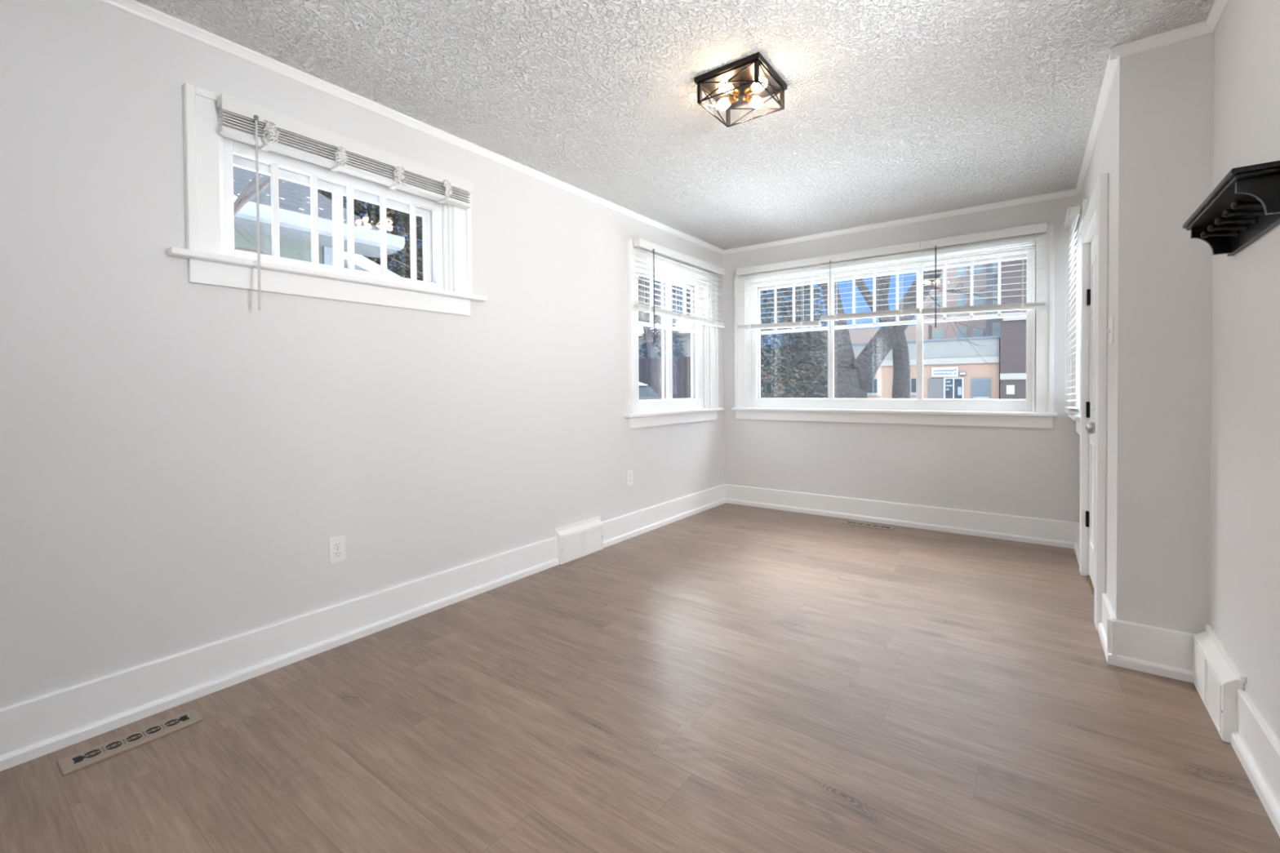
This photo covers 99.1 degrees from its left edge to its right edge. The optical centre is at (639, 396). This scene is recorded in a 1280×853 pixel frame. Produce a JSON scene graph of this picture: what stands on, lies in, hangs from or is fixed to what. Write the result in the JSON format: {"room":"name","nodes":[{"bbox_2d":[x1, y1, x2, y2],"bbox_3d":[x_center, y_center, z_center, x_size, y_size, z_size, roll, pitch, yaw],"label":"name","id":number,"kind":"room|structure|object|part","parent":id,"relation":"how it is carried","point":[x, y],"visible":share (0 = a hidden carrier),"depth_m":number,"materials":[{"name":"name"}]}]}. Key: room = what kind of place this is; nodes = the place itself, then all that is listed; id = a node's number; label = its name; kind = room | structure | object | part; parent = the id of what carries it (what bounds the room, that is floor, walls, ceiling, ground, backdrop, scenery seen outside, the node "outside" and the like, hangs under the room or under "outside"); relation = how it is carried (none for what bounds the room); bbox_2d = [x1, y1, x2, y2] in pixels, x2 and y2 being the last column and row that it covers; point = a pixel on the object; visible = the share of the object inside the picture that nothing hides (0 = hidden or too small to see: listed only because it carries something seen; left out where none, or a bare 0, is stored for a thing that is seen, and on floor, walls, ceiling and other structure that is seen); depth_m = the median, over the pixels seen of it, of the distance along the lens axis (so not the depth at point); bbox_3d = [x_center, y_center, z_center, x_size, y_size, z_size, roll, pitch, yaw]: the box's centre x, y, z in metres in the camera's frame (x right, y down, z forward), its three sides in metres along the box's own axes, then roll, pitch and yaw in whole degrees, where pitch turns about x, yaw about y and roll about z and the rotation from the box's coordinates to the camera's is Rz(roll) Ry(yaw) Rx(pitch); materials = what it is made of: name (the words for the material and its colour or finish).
{"room":"empty living room","nodes":[
{"label":"empty living room","id":0,"kind":"room"},
{"bbox_2d":[0,0,724,707],"bbox_3d":[-1.379,-0.131,2.480,0.170,2.437,7.153,0,1,36],"label":"wall","id":1,"kind":"structure","parent":0,"point":[181,460],"depth_m":2.07,"materials":[{"name":"paint"}]},
{"bbox_2d":[166,83,487,315],"bbox_3d":[-1.324,-0.779,2.499,0.232,0.709,1.340,0,1,36],"label":"window","id":2,"kind":"structure","parent":1,"relation":"in","point":[210,157],"depth_m":2.33,"materials":[{"name":"white paint"}]},
{"bbox_3d":[-1.274,-0.522,2.467,0.112,0.026,1.340,0,1,36],"label":"sill","id":3,"kind":"part","parent":2,"relation":"part of","materials":[{"name":"white paint"}]},
{"bbox_3d":[-1.380,-0.779,2.528,0.023,0.486,0.986,0,1,36],"label":"storm frame","id":4,"kind":"part","parent":2,"relation":"part of","materials":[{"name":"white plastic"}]},
{"bbox_3d":[-1.340,-0.778,2.498,0.032,0.486,0.986,0,1,36],"label":"sash","id":5,"kind":"part","parent":2,"relation":"part of","materials":[{"name":"white paint"}]},
{"bbox_2d":[217,93,472,310],"bbox_3d":[-1.212,-0.727,2.441,0.080,0.777,1.088,0,1,36],"label":"window blind","id":6,"kind":"object","parent":2,"relation":"attached to","point":[267,136],"visible":1,"depth_m":2.29,"materials":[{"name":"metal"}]},
{"bbox_3d":[-1.448,-1.016,2.122,0.080,0.094,0.058,0,1,36],"label":"ladder cord","id":7,"kind":"part","parent":6,"relation":"part of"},
{"bbox_3d":[-1.292,-1.018,2.331,0.080,0.090,0.051,0,1,36],"label":"ladder cord","id":8,"kind":"part","parent":6,"relation":"part of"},
{"bbox_3d":[-1.224,-0.993,2.444,0.052,0.018,1.084,0,1,36],"label":"rail","id":9,"kind":"part","parent":6,"relation":"part of","materials":[{"name":"plastic"}]},
{"bbox_3d":[-1.137,-1.023,2.541,0.080,0.091,0.057,0,1,36],"label":"ladder cord","id":10,"kind":"part","parent":6,"relation":"part of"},
{"bbox_3d":[-0.986,-1.033,2.745,0.080,0.101,0.053,0,1,36],"label":"ladder cord","id":11,"kind":"part","parent":6,"relation":"part of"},
{"bbox_2d":[328,535,346,564],"bbox_3d":[-1.330,0.672,2.400,0.009,0.114,0.070,0,1,36],"label":"wall outlet","id":12,"kind":"object","parent":1,"relation":"attached to","point":[336,544],"visible":1,"depth_m":2.40,"materials":[{"name":"white plastic"}]},
{"bbox_2d":[333,541,341,549],"bbox_3d":[-1.329,0.653,2.398,0.004,0.028,0.033,0,1,36],"label":"receptacle","id":13,"kind":"object","parent":12,"relation":"attached to","point":[337,544],"depth_m":2.40,"materials":[{"name":"white plastic"}]},
{"bbox_2d":[333,550,342,558],"bbox_3d":[-1.329,0.692,2.399,0.004,0.028,0.033,0,1,36],"label":"receptacle","id":14,"kind":"object","parent":12,"relation":"attached to","point":[337,553],"depth_m":2.40,"materials":[{"name":"white plastic"}]},
{"bbox_2d":[0,484,725,771],"bbox_3d":[-1.291,0.999,2.439,0.028,0.176,7.153,0,1,36],"label":"baseboard","id":15,"kind":"structure","parent":1,"relation":"attached to","point":[35,727],"depth_m":2.14,"materials":[{"name":"white paint"}]},
{"bbox_2d":[97,0,724,254],"bbox_3d":[-1.308,-1.331,2.403,0.028,0.037,7.153,0,1,36],"label":"crown molding","id":16,"kind":"structure","parent":1,"relation":"attached to","point":[133,7],"depth_m":2.42,"materials":[{"name":"white paint"}]},
{"bbox_2d":[554,515,603,564],"bbox_3d":[-0.395,0.948,3.633,0.049,0.226,0.436,0,1,36],"label":"air vent","id":17,"kind":"object","parent":1,"relation":"in","point":[575,540],"visible":0.99,"depth_m":3.60,"materials":[{"name":"white plastic"}]},
{"bbox_3d":[-0.437,0.971,3.537,0.003,0.152,0.179,0,1,36],"label":"louvre panel","id":18,"kind":"part","parent":17,"relation":"part of","materials":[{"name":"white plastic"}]},
{"bbox_3d":[-0.316,0.967,3.700,0.003,0.152,0.179,0,1,36],"label":"louvre panel","id":19,"kind":"part","parent":17,"relation":"part of","materials":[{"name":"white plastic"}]},
{"bbox_2d":[626,470,632,486],"bbox_3d":[-0.074,0.611,4.098,0.009,0.114,0.070,0,1,36],"label":"wall outlet","id":20,"kind":"object","parent":1,"relation":"attached to","point":[629,473],"visible":1,"depth_m":4.09,"materials":[{"name":"white plastic"}]},
{"bbox_2d":[624,239,724,428],"bbox_3d":[0.267,-0.476,4.653,0.232,1.406,1.465,0,1,36],"label":"window","id":21,"kind":"structure","parent":1,"relation":"in","point":[704,338],"depth_m":4.66,"materials":[{"name":"white paint"}]},
{"bbox_3d":[0.214,-0.476,4.686,0.023,1.183,1.121,0,1,36],"label":"storm frame","id":22,"kind":"part","parent":21,"relation":"part of","materials":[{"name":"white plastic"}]},
{"bbox_3d":[0.255,-0.476,4.656,0.032,1.183,1.121,0,1,36],"label":"sash","id":23,"kind":"part","parent":21,"relation":"part of","materials":[{"name":"white paint"}]},
{"bbox_3d":[0.320,0.129,4.626,0.112,0.026,1.465,0,1,36],"label":"sill","id":24,"kind":"part","parent":21,"relation":"part of","materials":[{"name":"white paint"}]},
{"bbox_2d":[633,237,724,342],"bbox_3d":[0.380,-0.803,4.595,0.076,0.767,1.347,0,1,36],"label":"window blind","id":25,"kind":"object","parent":21,"relation":"attached to","point":[640,243],"visible":1,"depth_m":4.47,"materials":[{"name":"white plastic"}]},
{"bbox_3d":[0.057,-0.884,4.171,0.057,0.472,0.008,0,1,36],"label":"ladder cord","id":26,"kind":"part","parent":25,"relation":"part of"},
{"bbox_3d":[0.375,-0.656,4.602,0.052,0.042,1.343,0,1,36],"label":"rail","id":27,"kind":"part","parent":25,"relation":"part of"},
{"bbox_3d":[0.664,-0.892,4.992,0.057,0.491,0.008,0,1,36],"label":"ladder cord","id":28,"kind":"part","parent":25,"relation":"part of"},
{"bbox_2d":[0,502,1279,852],"bbox_3d":[-0.096,1.152,1.559,3.337,0.120,7.493,0,1,36],"label":"floor","id":29,"kind":"structure","parent":0,"point":[726,677],"depth_m":1.79,"materials":[{"name":"wood"}]},
{"bbox_2d":[57,709,202,776],"bbox_3d":[-1.621,1.097,1.750,0.100,0.008,0.328,0,1,36],"label":"floor vent","id":30,"kind":"object","parent":29,"relation":"in","point":[84,758],"visible":1,"depth_m":1.73,"materials":[{"name":"beige metal"}]},
{"bbox_2d":[841,520,895,531],"bbox_3d":[1.825,1.029,4.363,0.385,0.008,0.105,0,1,36],"label":"floor vent","id":31,"kind":"object","parent":29,"relation":"in","point":[846,522],"visible":1,"depth_m":4.35,"materials":[{"name":"beige metal"}]},
{"bbox_2d":[134,0,1214,249],"bbox_3d":[-0.115,-1.420,1.519,3.337,0.150,7.493,0,1,36],"label":"ceiling","id":32,"kind":"structure","parent":0,"point":[894,109],"depth_m":2.38,"materials":[{"name":"white"}]},
{"bbox_2d":[693,52,786,127],"bbox_3d":[0.438,-1.308,2.355,0.296,0.107,0.296,0,1,36],"label":"ceiling light","id":33,"kind":"object","parent":32,"relation":"attached to","point":[750,79],"visible":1,"depth_m":2.31,"materials":[{"name":"black metal"}]},
{"bbox_3d":[0.377,-1.305,2.431,0.073,0.046,0.048,0,1,36],"label":"bulb","id":34,"kind":"part","parent":33,"relation":"part of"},
{"bbox_3d":[0.362,-1.302,2.294,0.048,0.046,0.073,0,1,36],"label":"bulb","id":35,"kind":"part","parent":33,"relation":"part of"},
{"bbox_2d":[728,95,738,103],"bbox_3d":[0.408,-1.304,2.391,0.029,0.029,0.036,-1,1,-40],"label":"socket","id":36,"kind":"object","parent":33,"relation":"attached to","point":[731,100],"depth_m":2.38,"materials":[{"name":"gold metal"}]},
{"bbox_2d":[730,86,739,96],"bbox_3d":[0.402,-1.303,2.326,0.036,0.029,0.029,-1,1,-40],"label":"socket","id":37,"kind":"object","parent":33,"relation":"attached to","point":[735,92],"depth_m":2.32,"materials":[{"name":"gold metal"}]},
{"bbox_2d":[742,94,753,102],"bbox_3d":[0.473,-1.305,2.385,0.036,0.029,0.029,-1,1,-40],"label":"socket","id":38,"kind":"object","parent":33,"relation":"attached to","point":[749,99],"depth_m":2.38,"materials":[{"name":"gold metal"}]},
{"bbox_2d":[744,84,754,95],"bbox_3d":[0.467,-1.304,2.320,0.029,0.029,0.036,-1,1,-40],"label":"socket","id":39,"kind":"object","parent":33,"relation":"attached to","point":[748,89],"depth_m":2.31,"materials":[{"name":"gold metal"}]},
{"bbox_3d":[0.513,-1.305,2.416,0.048,0.046,0.073,0,1,36],"label":"bulb","id":40,"kind":"part","parent":33,"relation":"part of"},
{"bbox_3d":[0.498,-1.303,2.280,0.073,0.046,0.048,0,1,36],"label":"bulb","id":41,"kind":"part","parent":33,"relation":"part of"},
{"bbox_2d":[723,194,1080,522],"bbox_3d":[1.998,-0.189,4.536,3.156,2.437,0.170,0,1,36],"label":"wall","id":42,"kind":"structure","parent":0,"point":[1022,472],"depth_m":4.27,"materials":[{"name":"paint"}]},
{"bbox_2d":[731,224,1057,428],"bbox_3d":[1.925,-0.487,4.546,2.465,1.406,0.232,0,1,36],"label":"window","id":43,"kind":"structure","parent":42,"relation":"in","point":[748,402],"depth_m":4.33,"materials":[{"name":"white paint"}]},
{"bbox_2d":[736,257,821,329],"bbox_3d":[1.232,-0.902,4.904,0.776,0.585,0.064,0,1,36],"label":"window blind","id":44,"kind":"object","parent":43,"relation":"attached to","point":[802,263],"visible":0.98,"depth_m":4.87,"materials":[{"name":"white plastic"}]},
{"bbox_3d":[1.026,-0.882,5.060,0.008,0.513,0.057,0,1,36],"label":"ladder cord","id":45,"kind":"part","parent":44,"relation":"part of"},
{"bbox_3d":[1.236,-0.628,4.910,0.772,0.036,0.052,0,1,36],"label":"rail","id":46,"kind":"part","parent":44,"relation":"part of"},
{"bbox_3d":[1.420,-0.875,4.769,0.008,0.524,0.057,0,1,36],"label":"ladder cord","id":47,"kind":"part","parent":44,"relation":"part of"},
{"bbox_2d":[819,241,920,333],"bbox_3d":[1.853,-0.864,4.439,0.774,0.657,0.076,0,1,36],"label":"window blind","id":48,"kind":"object","parent":43,"relation":"attached to","point":[913,246],"visible":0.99,"depth_m":4.41,"materials":[{"name":"white plastic"}]},
{"bbox_3d":[1.859,-0.653,4.449,0.770,0.024,0.052,0,1,36],"label":"rail","id":49,"kind":"part","parent":48,"relation":"part of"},
{"bbox_3d":[2.063,-0.888,4.293,0.008,0.493,0.057,0,1,36],"label":"ladder cord","id":50,"kind":"part","parent":48,"relation":"part of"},
{"bbox_3d":[1.936,-0.487,4.552,2.191,1.183,0.032,0,1,36],"label":"sash","id":51,"kind":"part","parent":43,"relation":"part of","materials":[{"name":"white paint"}]},
{"bbox_3d":[1.966,-0.488,4.593,2.191,1.183,0.023,0,1,36],"label":"storm frame","id":52,"kind":"part","parent":43,"relation":"part of","materials":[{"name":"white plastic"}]},
{"bbox_3d":[1.894,0.119,4.507,2.465,0.026,0.112,0,1,36],"label":"sill","id":53,"kind":"part","parent":43,"relation":"part of","materials":[{"name":"white paint"}]},
{"bbox_2d":[920,222,1047,327],"bbox_3d":[2.479,-0.856,3.976,0.778,0.667,0.076,0,1,36],"label":"window blind","id":54,"kind":"object","parent":43,"relation":"attached to","point":[1037,228],"visible":1,"depth_m":3.96,"materials":[{"name":"white plastic"}]},
{"bbox_3d":[2.289,-0.881,4.126,0.008,0.504,0.057,0,1,36],"label":"ladder cord","id":55,"kind":"part","parent":54,"relation":"part of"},
{"bbox_3d":[2.485,-0.630,3.986,0.774,0.042,0.052,0,1,36],"label":"rail","id":56,"kind":"part","parent":54,"relation":"part of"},
{"bbox_3d":[2.688,-0.872,3.831,0.008,0.520,0.057,0,1,36],"label":"ladder cord","id":57,"kind":"part","parent":54,"relation":"part of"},
{"bbox_2d":[724,484,1079,548],"bbox_3d":[1.916,0.942,4.498,2.736,0.176,0.028,0,1,36],"label":"baseboard","id":58,"kind":"structure","parent":42,"relation":"attached to","point":[1056,533],"depth_m":4.30,"materials":[{"name":"white paint"}]},
{"bbox_2d":[724,188,1079,254],"bbox_3d":[1.898,-1.387,4.462,2.736,0.037,0.028,0,1,36],"label":"crown molding","id":59,"kind":"structure","parent":42,"relation":"attached to","point":[1072,192],"depth_m":4.26,"materials":[{"name":"white paint"}]},
{"bbox_2d":[1079,61,1119,617],"bbox_3d":[2.513,-0.167,2.889,0.170,2.437,1.870,0,1,35],"label":"wall","id":60,"kind":"structure","parent":0,"point":[1105,155],"depth_m":2.33,"materials":[{"name":"paint"}]},
{"bbox_2d":[1068,199,1088,435],"bbox_3d":[2.856,-0.469,3.425,0.232,1.421,0.570,0,1,35],"label":"window","id":61,"kind":"structure","parent":60,"relation":"in","point":[1084,206],"depth_m":3.66,"materials":[{"name":"white paint"}]},
{"bbox_2d":[1064,205,1080,414],"bbox_3d":[2.780,-0.530,3.511,0.064,1.276,0.419,0,1,35],"label":"window blind","id":62,"kind":"object","parent":61,"relation":"attached to","point":[1073,215],"visible":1,"depth_m":3.42,"materials":[{"name":"white"}]},
{"bbox_3d":[2.865,-0.508,3.628,0.057,1.220,0.008,0,1,35],"label":"ladder cord","id":63,"kind":"part","parent":62,"relation":"part of","materials":[{"name":"fabric"}]},
{"bbox_3d":[2.786,0.095,3.520,0.052,0.018,0.415,0,1,35],"label":"rail","id":64,"kind":"part","parent":62,"relation":"part of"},
{"bbox_3d":[2.697,-0.503,3.392,0.057,1.220,0.008,0,1,35],"label":"ladder cord","id":65,"kind":"part","parent":62,"relation":"part of","materials":[{"name":"fabric"}]},
{"bbox_3d":[2.811,0.128,3.469,0.112,0.026,0.570,0,1,35],"label":"sill","id":66,"kind":"part","parent":61,"relation":"part of","materials":[{"name":"white paint"}]},
{"bbox_3d":[2.811,-0.533,3.474,0.022,1.295,0.540,0,1,35],"label":"casing","id":67,"kind":"part","parent":61,"relation":"part of","materials":[{"name":"white paint"}]},
{"bbox_2d":[1079,173,1108,630],"bbox_3d":[2.417,0.023,2.810,0.234,2.060,0.968,0,1,35],"label":"door","id":68,"kind":"structure","parent":60,"relation":"in","point":[1095,225],"depth_m":2.62,"materials":[{"name":"white paint"}]},
{"bbox_3d":[2.163,0.148,2.595,0.067,0.060,0.060,0,1,35],"label":"knob","id":69,"kind":"part","parent":68,"relation":"part of","materials":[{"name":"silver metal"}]},
{"bbox_3d":[2.374,0.043,2.841,0.006,1.580,0.548,0,1,35],"label":"panel moulding","id":70,"kind":"part","parent":68,"relation":"part of","materials":[{"name":"wood"}]},
{"bbox_2d":[1074,522,1117,664],"bbox_3d":[2.430,0.963,2.949,0.029,0.176,1.908,0,1,35],"label":"baseboard","id":71,"kind":"structure","parent":60,"relation":"attached to","point":[1107,611],"depth_m":2.32,"materials":[{"name":"white paint"}]},
{"bbox_2d":[1075,50,1120,194],"bbox_3d":[2.415,-1.367,2.916,0.029,0.037,1.900,0,1,35],"label":"crown molding","id":72,"kind":"structure","parent":60,"relation":"attached to","point":[1112,65],"depth_m":2.64,"materials":[{"name":"white paint"}]},
{"bbox_2d":[1106,315,1113,344],"bbox_3d":[1.998,-0.281,2.322,0.016,0.114,0.114,0,1,35],"label":"light switch","id":73,"kind":"object","parent":60,"relation":"attached to","point":[1110,331],"visible":1,"depth_m":2.30,"materials":[{"name":"white plastic"}]},
{"bbox_3d":[2.002,-0.281,2.320,0.006,0.114,0.114,0,1,35],"label":"plate","id":74,"kind":"part","parent":73,"relation":"part of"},
{"bbox_2d":[1115,31,1214,634],"bbox_3d":[2.121,-0.152,2.107,0.431,2.437,0.170,0,1,36],"label":"wall","id":75,"kind":"structure","parent":0,"point":[1166,161],"depth_m":2.08,"materials":[{"name":"paint"}]},
{"bbox_2d":[1106,617,1195,683],"bbox_3d":[1.992,0.979,2.104,0.289,0.176,0.028,0,1,36],"label":"baseboard","id":76,"kind":"structure","parent":75,"relation":"attached to","point":[1157,651],"depth_m":2.11,"materials":[{"name":"white paint"}]},
{"bbox_2d":[1110,21,1213,60],"bbox_3d":[1.974,-1.351,2.067,0.289,0.037,0.028,0,1,36],"label":"crown molding","id":77,"kind":"structure","parent":75,"relation":"attached to","point":[1201,28],"depth_m":2.06,"materials":[{"name":"white paint"}]},
{"bbox_2d":[1209,0,1279,742],"bbox_3d":[0.609,-0.105,-0.159,0.170,2.437,5.272,0,1,36],"label":"wall","id":78,"kind":"structure","parent":0,"point":[1245,535],"depth_m":1.65,"materials":[{"name":"paint"}]},
{"bbox_2d":[1205,0,1230,31],"bbox_3d":[0.520,-1.305,-0.118,0.028,0.037,5.272,0,1,36],"label":"crown molding","id":79,"kind":"structure","parent":78,"relation":"attached to","point":[1219,6],"depth_m":1.92,"materials":[{"name":"white paint"}]},
{"bbox_2d":[1193,624,1246,742],"bbox_3d":[1.952,0.958,1.848,0.049,0.226,0.444,0,1,36],"label":"air vent","id":80,"kind":"object","parent":78,"relation":"in","point":[1218,677],"visible":0.99,"depth_m":1.79,"materials":[{"name":"white plastic"}]},
{"bbox_3d":[1.997,0.977,1.948,0.003,0.152,0.178,0,1,36],"label":"louvre panel","id":81,"kind":"part","parent":80,"relation":"part of","materials":[{"name":"white plastic"}]},
{"bbox_3d":[1.877,0.980,1.786,0.003,0.152,0.178,0,1,36],"label":"louvre panel","id":82,"kind":"part","parent":80,"relation":"part of","materials":[{"name":"white plastic"}]},
{"bbox_2d":[1182,160,1279,256],"bbox_3d":[1.711,-0.516,1.576,0.122,0.120,0.616,0,1,36],"label":"coat rack","id":83,"kind":"object","parent":78,"relation":"attached to","point":[1244,206],"visible":1,"depth_m":1.52,"materials":[{"name":"black paint"}]},
{"bbox_3d":[1.709,-0.557,1.567,0.114,0.010,0.584,0,1,36],"label":"shelf moulding","id":84,"kind":"part","parent":83,"relation":"part of","materials":[{"name":"black paint"}]},
{"bbox_2d":[1231,688,1279,836],"bbox_3d":[0.406,1.028,-0.260,0.028,0.176,4.830,0,1,36],"label":"baseboard","id":85,"kind":"structure","parent":78,"relation":"attached to","point":[1255,744],"depth_m":1.51,"materials":[{"name":"white paint"}]},
{"label":"outside","id":86,"kind":"structure","parent":0,"visible":0},
{"bbox_3d":[15.839,1.394,25.634,120.000,0.200,120.000,0,1,36],"label":"ground","id":87,"kind":"structure","parent":86,"visible":0},
{"bbox_2d":[232,165,404,266],"bbox_3d":[-8.981,-0.654,3.045,5.330,4.980,13.240,0,1,36],"label":"house","id":88,"kind":"structure","parent":87,"relation":"on","point":[295,214],"depth_m":6.33,"materials":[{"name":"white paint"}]},
{"bbox_2d":[233,173,422,274],"bbox_3d":[-2.723,-0.141,4.700,1.019,3.811,3.283,0,1,36],"label":"bare shrub","id":89,"kind":"object","parent":87,"relation":"on","point":[239,202],"visible":0.08,"depth_m":4.35,"materials":[{"name":"plant"}]},
{"bbox_2d":[317,189,422,280],"bbox_3d":[-8.219,-3.340,17.079,6.926,9.900,6.897,0,1,36],"label":"cedar tree","id":90,"kind":"object","parent":87,"relation":"on","point":[398,270],"visible":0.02,"depth_m":15.90,"materials":[{"name":"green plant"}]},
{"bbox_2d":[343,251,401,277],"bbox_3d":[-6.117,-0.599,11.569,2.800,4.560,3.650,0,1,36],"label":"garden shed","id":91,"kind":"object","parent":87,"relation":"on","point":[360,260],"visible":0.02,"depth_m":10.42,"materials":[{"name":"white"}]},
{"bbox_2d":[639,382,662,399],"bbox_3d":[-0.541,0.667,9.992,4.350,1.986,1.800,0,1,36],"label":"parked car","id":92,"kind":"object","parent":87,"relation":"on","point":[646,393],"visible":0.02,"depth_m":10.15,"materials":[{"name":"grey paint"}]},
{"bbox_2d":[638,302,686,359],"bbox_3d":[0.719,-0.814,18.118,2.981,4.680,2.936,0,1,36],"label":"spruce tree","id":93,"kind":"object","parent":87,"relation":"on","point":[678,353],"visible":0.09,"depth_m":17.87,"materials":[{"name":"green plant"}]},
{"bbox_2d":[638,276,689,321],"bbox_3d":[2.428,-5.988,37.358,9.789,14.400,9.674,0,1,36],"label":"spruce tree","id":94,"kind":"object","parent":87,"relation":"on","point":[656,282],"visible":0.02,"depth_m":35.90,"materials":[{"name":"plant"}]},
{"bbox_2d":[638,356,690,399],"bbox_3d":[-1.680,0.374,13.707,7.000,2.480,0.130,0,1,36],"label":"fence","id":95,"kind":"object","parent":87,"relation":"on","point":[650,370],"visible":0.02,"depth_m":12.01,"materials":[{"name":"wood"}]},
{"bbox_2d":[638,275,690,358],"bbox_3d":[0.586,-2.137,16.147,4.793,7.397,2.409,0,1,28],"label":"bare tree","id":96,"kind":"object","parent":87,"relation":"on","point":[650,343],"visible":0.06,"depth_m":16.10,"materials":[{"name":"plant"}]},
{"bbox_2d":[638,320,690,358],"bbox_3d":[0.747,-0.758,21.946,5.900,4.450,2.800,0,1,36],"label":"house","id":97,"kind":"structure","parent":87,"relation":"on","point":[686,340],"depth_m":20.12,"materials":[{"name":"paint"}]},
{"bbox_2d":[680,284,827,398],"bbox_3d":[5.440,-5.391,26.470,8.561,13.500,8.446,0,1,36],"label":"spruce tree","id":98,"kind":"object","parent":87,"relation":"on","point":[804,386],"visible":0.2,"depth_m":24.42,"materials":[{"name":"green plant"}]},
{"bbox_2d":[760,324,999,399],"bbox_3d":[14.133,-1.915,39.792,20.500,6.000,5.150,0,1,36],"label":"brick building","id":99,"kind":"structure","parent":87,"relation":"on","point":[981,380],"depth_m":33.50,"materials":[{"name":"brick"}]},
{"bbox_3d":[9.288,-0.686,40.310,1.200,0.800,0.020,0,1,36],"label":"pane","id":100,"kind":"part","parent":99,"relation":"part of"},
{"bbox_3d":[15.157,-0.713,35.970,0.900,0.900,0.020,0,1,36],"label":"pane","id":101,"kind":"part","parent":99,"relation":"part of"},
{"bbox_3d":[17.127,-0.715,34.513,0.700,0.880,0.020,0,1,36],"label":"pane","id":102,"kind":"part","parent":99,"relation":"part of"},
{"bbox_3d":[18.261,0.009,33.721,0.830,2.280,0.070,0,1,36],"label":"entry panel","id":103,"kind":"part","parent":99,"relation":"part of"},
{"bbox_2d":[931,366,958,377],"bbox_3d":[18.630,-1.509,33.363,1.420,0.600,0.135,0,1,36],"label":"sign","id":104,"kind":"object","parent":99,"relation":"attached to","point":[935,371],"visible":1,"depth_m":33.30,"materials":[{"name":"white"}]},
{"bbox_3d":[19.036,-0.008,33.129,1.060,2.320,0.100,0,1,36],"label":"entrance door","id":105,"kind":"part","parent":99,"relation":"part of","materials":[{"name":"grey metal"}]},
{"bbox_3d":[19.008,-0.017,33.075,0.880,2.140,0.020,0,1,36],"label":"pane","id":106,"kind":"part","parent":99,"relation":"part of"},
{"bbox_2d":[959,372,966,375],"bbox_3d":[19.399,-1.396,32.806,0.380,0.200,0.120,0,1,36],"label":"house number plaque","id":107,"kind":"object","parent":99,"relation":"attached to","point":[960,373],"visible":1,"depth_m":32.76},
{"bbox_2d":[970,377,991,398],"bbox_3d":[20.166,-0.498,32.283,1.000,1.210,0.100,0,1,36],"label":"window","id":108,"kind":"structure","parent":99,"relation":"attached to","point":[980,388],"depth_m":32.25,"materials":[{"name":"glass"}]},
{"bbox_3d":[20.179,0.047,32.254,0.800,0.100,0.150,0,1,36],"label":"vent sill","id":109,"kind":"part","parent":99,"relation":"part of","materials":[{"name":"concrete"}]},
{"bbox_2d":[875,275,910,398],"bbox_3d":[7.271,-1.036,15.741,0.956,5.123,0.505,0,1,36],"label":"slim tree","id":110,"kind":"object","parent":87,"relation":"on","point":[901,366],"visible":0.33,"depth_m":15.45,"materials":[{"name":"grey plant"}]},
{"bbox_2d":[820,268,1026,398],"bbox_3d":[6.575,-2.284,13.023,2.718,7.735,8.033,-1,1,-39],"label":"tree","id":111,"kind":"object","parent":87,"relation":"on","point":[853,377],"visible":0.25,"depth_m":13.10,"materials":[{"name":"grey plant"}]},
{"bbox_2d":[923,262,999,360],"bbox_3d":[25.155,-6.379,41.666,5.370,14.700,10.880,0,1,36],"label":"building","id":112,"kind":"structure","parent":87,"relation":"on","point":[938,332],"depth_m":37.81,"materials":[{"name":"pink brick"}]},
{"bbox_3d":[21.206,-6.704,38.820,0.700,0.780,0.020,0,1,36],"label":"pane","id":113,"kind":"part","parent":112,"relation":"part of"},
{"bbox_3d":[21.224,-4.305,38.858,0.700,0.780,0.020,0,1,36],"label":"pane","id":114,"kind":"part","parent":112,"relation":"part of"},
{"bbox_3d":[22.376,-8.799,37.911,0.550,0.780,0.020,0,1,36],"label":"pane","id":115,"kind":"part","parent":112,"relation":"part of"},
{"bbox_3d":[22.392,-6.700,37.943,0.550,0.780,0.020,0,1,36],"label":"pane","id":116,"kind":"part","parent":112,"relation":"part of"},
{"bbox_3d":[22.410,-4.300,37.981,0.550,0.780,0.020,0,1,36],"label":"pane","id":117,"kind":"part","parent":112,"relation":"part of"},
{"bbox_3d":[23.160,-8.796,37.331,0.500,0.780,0.020,0,1,36],"label":"pane","id":118,"kind":"part","parent":112,"relation":"part of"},
{"bbox_3d":[23.176,-6.697,37.364,0.500,0.780,0.020,0,1,36],"label":"pane","id":119,"kind":"part","parent":112,"relation":"part of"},
{"bbox_3d":[23.194,-4.297,37.401,0.500,0.780,0.020,0,1,36],"label":"pane","id":120,"kind":"part","parent":112,"relation":"part of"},
{"bbox_3d":[23.609,-8.779,36.004,0.460,1.100,0.020,0,1,36],"label":"pane","id":121,"kind":"part","parent":112,"relation":"part of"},
{"bbox_3d":[23.625,-6.679,36.037,0.460,1.100,0.020,0,1,36],"label":"pane","id":122,"kind":"part","parent":112,"relation":"part of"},
{"bbox_3d":[23.643,-4.280,36.075,0.460,1.100,0.020,0,1,36],"label":"pane","id":123,"kind":"part","parent":112,"relation":"part of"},
{"bbox_2d":[1000,258,1026,399],"bbox_3d":[24.485,-5.719,31.789,5.560,13.700,5.580,0,1,36],"label":"building","id":124,"kind":"structure","parent":87,"relation":"on","point":[1013,343],"depth_m":30.93,"materials":[{"name":"brick"}]},
{"bbox_2d":[1006,385,1014,394],"bbox_3d":[21.063,-0.400,31.024,0.380,0.500,0.060,0,1,36],"label":"poster","id":125,"kind":"object","parent":124,"relation":"attached to","point":[1010,388],"visible":1,"depth_m":31.00,"materials":[{"name":"paper"}]}
]}

